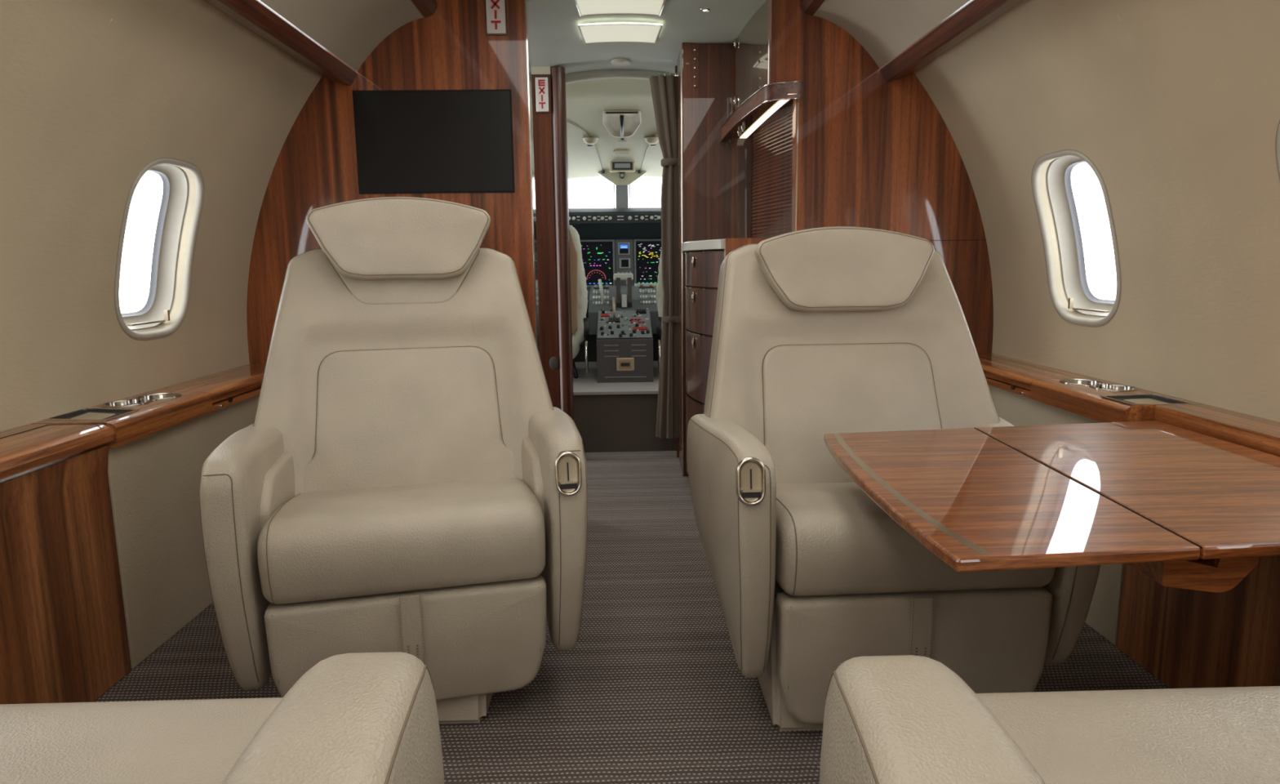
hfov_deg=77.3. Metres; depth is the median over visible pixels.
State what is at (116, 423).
ledge
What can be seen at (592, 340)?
wall
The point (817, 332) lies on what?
armchair
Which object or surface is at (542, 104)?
exit sign
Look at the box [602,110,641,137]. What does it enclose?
handle
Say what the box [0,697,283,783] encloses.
seat cushion
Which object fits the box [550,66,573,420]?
door frame
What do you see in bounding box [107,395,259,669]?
wall
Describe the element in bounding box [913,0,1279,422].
wall
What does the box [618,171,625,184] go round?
magnetic compass
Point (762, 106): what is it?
strip light
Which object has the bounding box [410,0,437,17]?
trim
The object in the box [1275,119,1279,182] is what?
window
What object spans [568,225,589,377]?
seat
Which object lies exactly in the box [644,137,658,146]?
ceiling vent
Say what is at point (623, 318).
pedestal
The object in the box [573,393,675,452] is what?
step
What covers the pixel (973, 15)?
trim
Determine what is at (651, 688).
floor
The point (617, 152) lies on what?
ceiling vent
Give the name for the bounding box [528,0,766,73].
ceiling
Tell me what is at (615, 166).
display
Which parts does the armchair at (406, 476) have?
armrest, headrest panel, backrest, panel, armrest, recess plate, lever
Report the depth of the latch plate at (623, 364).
3.76 m
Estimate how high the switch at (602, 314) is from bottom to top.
0.014 m
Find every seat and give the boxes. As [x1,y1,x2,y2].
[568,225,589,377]
[656,253,663,373]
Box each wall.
[0,0,322,431]
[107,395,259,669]
[246,0,993,364]
[531,65,679,457]
[565,69,674,84]
[573,302,661,361]
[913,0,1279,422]
[987,384,1124,645]
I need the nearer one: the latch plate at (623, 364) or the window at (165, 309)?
the window at (165, 309)
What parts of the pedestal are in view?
flap lever, trim lever, throttle lever, latch frame, latch pull, throttle lever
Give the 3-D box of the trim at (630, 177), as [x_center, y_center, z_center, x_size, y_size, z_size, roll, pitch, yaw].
[-0.097,-1.200,4.442,0.278,0.098,0.045,-1,9,-1]
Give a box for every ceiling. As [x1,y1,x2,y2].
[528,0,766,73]
[565,78,662,178]
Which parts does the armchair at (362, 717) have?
armrest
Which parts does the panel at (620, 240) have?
display frame, guidance panel, panel, display frame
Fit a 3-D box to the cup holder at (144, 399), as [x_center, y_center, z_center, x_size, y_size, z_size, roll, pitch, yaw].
[-1.154,0.041,1.861,0.096,0.049,0.189,1,9,13]
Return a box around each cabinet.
[677,42,753,476]
[684,250,722,473]
[720,0,803,142]
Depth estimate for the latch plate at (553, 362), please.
3.35 m
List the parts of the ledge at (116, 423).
table lid, lid, rail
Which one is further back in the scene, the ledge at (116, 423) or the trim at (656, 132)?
the trim at (656, 132)
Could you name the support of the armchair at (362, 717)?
on the floor at (651, 688)
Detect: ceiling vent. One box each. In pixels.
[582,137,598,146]
[613,149,630,155]
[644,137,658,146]
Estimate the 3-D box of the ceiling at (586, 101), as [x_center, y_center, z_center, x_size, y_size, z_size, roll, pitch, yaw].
[-0.099,-1.226,3.904,1.700,0.446,1.140,-1,9,-1]
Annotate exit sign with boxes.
[484,0,507,35]
[533,75,550,112]
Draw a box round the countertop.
[681,239,723,251]
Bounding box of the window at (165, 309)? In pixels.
[114,156,204,340]
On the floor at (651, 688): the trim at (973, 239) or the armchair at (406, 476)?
the armchair at (406, 476)
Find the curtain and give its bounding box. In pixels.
[649,72,679,438]
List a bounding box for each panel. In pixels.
[0,444,131,704]
[260,0,423,71]
[568,207,661,302]
[813,0,969,67]
[1117,555,1279,688]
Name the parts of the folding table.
support arm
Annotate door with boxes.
[751,98,792,237]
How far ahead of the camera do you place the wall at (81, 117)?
1.71 m
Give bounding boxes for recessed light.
[574,0,665,16]
[577,22,662,44]
[700,8,710,12]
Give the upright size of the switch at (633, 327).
0.016 m
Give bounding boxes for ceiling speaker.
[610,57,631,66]
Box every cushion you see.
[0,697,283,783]
[257,477,545,604]
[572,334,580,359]
[775,482,1055,595]
[975,685,1279,783]
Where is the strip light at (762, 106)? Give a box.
[740,93,791,137]
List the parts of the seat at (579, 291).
support leg, release handle, adjust lever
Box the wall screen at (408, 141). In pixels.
[352,88,515,194]
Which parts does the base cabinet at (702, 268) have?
drawer, drawer, drawer, drawer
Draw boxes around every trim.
[204,0,356,85]
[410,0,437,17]
[524,0,540,357]
[565,74,650,83]
[566,120,602,170]
[598,170,646,185]
[640,132,657,170]
[722,248,725,261]
[795,97,799,231]
[800,0,824,16]
[880,0,1022,81]
[928,239,986,240]
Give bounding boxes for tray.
[43,407,139,421]
[1100,393,1195,404]
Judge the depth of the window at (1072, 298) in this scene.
2.15 m
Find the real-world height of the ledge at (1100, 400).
0.070 m
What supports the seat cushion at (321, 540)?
on the armchair at (406, 476)
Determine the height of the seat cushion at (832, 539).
0.144 m
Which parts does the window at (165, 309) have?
shade pull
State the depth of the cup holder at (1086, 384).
1.92 m
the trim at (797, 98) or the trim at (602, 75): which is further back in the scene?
the trim at (602, 75)
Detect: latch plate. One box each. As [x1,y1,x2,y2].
[549,356,558,369]
[618,360,631,368]
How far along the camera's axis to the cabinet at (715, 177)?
2.97 m
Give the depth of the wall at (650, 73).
3.31 m
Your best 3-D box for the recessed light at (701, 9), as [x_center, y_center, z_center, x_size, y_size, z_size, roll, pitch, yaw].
[0.209,-1.220,2.555,0.036,0.006,0.036,-1,9,-1]
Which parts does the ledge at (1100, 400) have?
rail, lid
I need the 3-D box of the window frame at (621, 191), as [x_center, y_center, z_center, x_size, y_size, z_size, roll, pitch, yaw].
[-0.112,-1.108,4.510,1.700,0.300,0.060,-1,9,-1]
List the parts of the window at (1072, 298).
shade pull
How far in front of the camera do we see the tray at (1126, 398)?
1.72 m
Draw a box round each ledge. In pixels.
[0,363,265,479]
[977,352,1279,456]
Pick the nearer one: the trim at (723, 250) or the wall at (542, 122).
the trim at (723, 250)
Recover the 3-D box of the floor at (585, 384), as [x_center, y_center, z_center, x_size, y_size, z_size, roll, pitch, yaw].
[-0.093,-0.133,4.371,1.720,0.013,1.725,-1,9,-1]
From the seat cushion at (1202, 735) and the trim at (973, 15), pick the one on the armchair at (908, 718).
the seat cushion at (1202, 735)
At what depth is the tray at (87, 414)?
1.68 m
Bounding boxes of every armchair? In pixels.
[0,651,444,783]
[199,196,587,724]
[686,226,1100,730]
[819,654,1279,783]
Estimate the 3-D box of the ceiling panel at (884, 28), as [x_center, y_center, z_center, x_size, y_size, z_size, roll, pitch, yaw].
[0.681,-0.728,0.306,0.216,0.165,4.300,-1,9,-1]
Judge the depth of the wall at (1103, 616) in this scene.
1.82 m
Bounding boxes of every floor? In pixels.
[94,450,1168,783]
[573,360,659,395]
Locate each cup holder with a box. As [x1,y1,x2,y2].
[100,392,182,407]
[1059,378,1137,391]
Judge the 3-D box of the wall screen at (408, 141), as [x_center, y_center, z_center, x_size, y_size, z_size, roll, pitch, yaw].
[-0.627,-0.763,2.442,0.477,0.304,0.006,-1,9,-1]
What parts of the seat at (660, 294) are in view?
release handle, adjust lever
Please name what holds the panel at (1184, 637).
on the floor at (651, 688)
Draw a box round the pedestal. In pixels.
[588,273,658,382]
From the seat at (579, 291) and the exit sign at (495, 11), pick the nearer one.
the exit sign at (495, 11)
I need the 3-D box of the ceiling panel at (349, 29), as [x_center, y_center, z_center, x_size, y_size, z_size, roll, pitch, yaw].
[-0.693,-0.707,0.274,0.216,0.165,4.300,-1,9,-1]
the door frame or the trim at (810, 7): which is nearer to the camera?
the trim at (810, 7)
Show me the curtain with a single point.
(664, 87)
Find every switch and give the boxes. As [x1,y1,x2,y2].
[600,313,609,316]
[632,326,648,329]
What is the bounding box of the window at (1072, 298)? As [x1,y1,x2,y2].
[1031,148,1120,327]
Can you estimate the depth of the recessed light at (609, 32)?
2.79 m
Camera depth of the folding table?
1.11 m
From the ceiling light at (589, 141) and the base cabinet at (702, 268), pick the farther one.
the ceiling light at (589, 141)
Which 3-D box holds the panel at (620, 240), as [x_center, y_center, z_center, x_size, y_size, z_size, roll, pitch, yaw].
[-0.085,-0.759,4.444,1.620,0.511,0.222,-1,9,-1]
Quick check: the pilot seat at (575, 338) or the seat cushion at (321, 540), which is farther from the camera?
the pilot seat at (575, 338)
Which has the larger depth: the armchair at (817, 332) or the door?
the door
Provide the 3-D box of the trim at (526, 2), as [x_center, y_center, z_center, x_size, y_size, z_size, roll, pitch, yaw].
[-0.334,-0.406,2.548,0.006,1.660,0.074,-1,9,-1]
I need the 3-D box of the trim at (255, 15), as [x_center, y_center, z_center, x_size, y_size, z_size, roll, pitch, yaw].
[-0.866,-0.632,0.282,0.138,0.100,4.300,-1,9,-1]
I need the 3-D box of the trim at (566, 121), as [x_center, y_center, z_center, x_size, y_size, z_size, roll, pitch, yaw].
[-0.253,-1.248,4.117,0.060,0.192,0.673,1,9,13]
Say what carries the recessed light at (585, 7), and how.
in the ceiling at (556, 39)
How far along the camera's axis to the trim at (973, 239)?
2.53 m
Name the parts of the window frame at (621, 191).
post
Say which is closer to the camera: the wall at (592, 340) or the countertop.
the countertop
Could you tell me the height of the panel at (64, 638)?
0.487 m
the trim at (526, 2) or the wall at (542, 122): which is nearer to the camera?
the trim at (526, 2)
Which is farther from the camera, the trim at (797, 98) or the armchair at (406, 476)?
the trim at (797, 98)
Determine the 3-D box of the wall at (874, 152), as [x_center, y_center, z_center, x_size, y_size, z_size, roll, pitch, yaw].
[-0.053,-0.437,2.535,2.440,1.720,0.045,-1,9,-1]
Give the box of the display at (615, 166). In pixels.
[609,161,635,172]
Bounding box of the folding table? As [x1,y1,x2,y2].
[823,420,1279,592]
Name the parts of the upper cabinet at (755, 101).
cabinet pull, cabinet pull, cabinet door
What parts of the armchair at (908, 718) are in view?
armrest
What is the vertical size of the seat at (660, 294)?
0.750 m
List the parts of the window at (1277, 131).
frame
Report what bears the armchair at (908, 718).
on the floor at (651, 688)
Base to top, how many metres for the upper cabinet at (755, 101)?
0.374 m
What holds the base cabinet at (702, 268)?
on the floor at (651, 688)

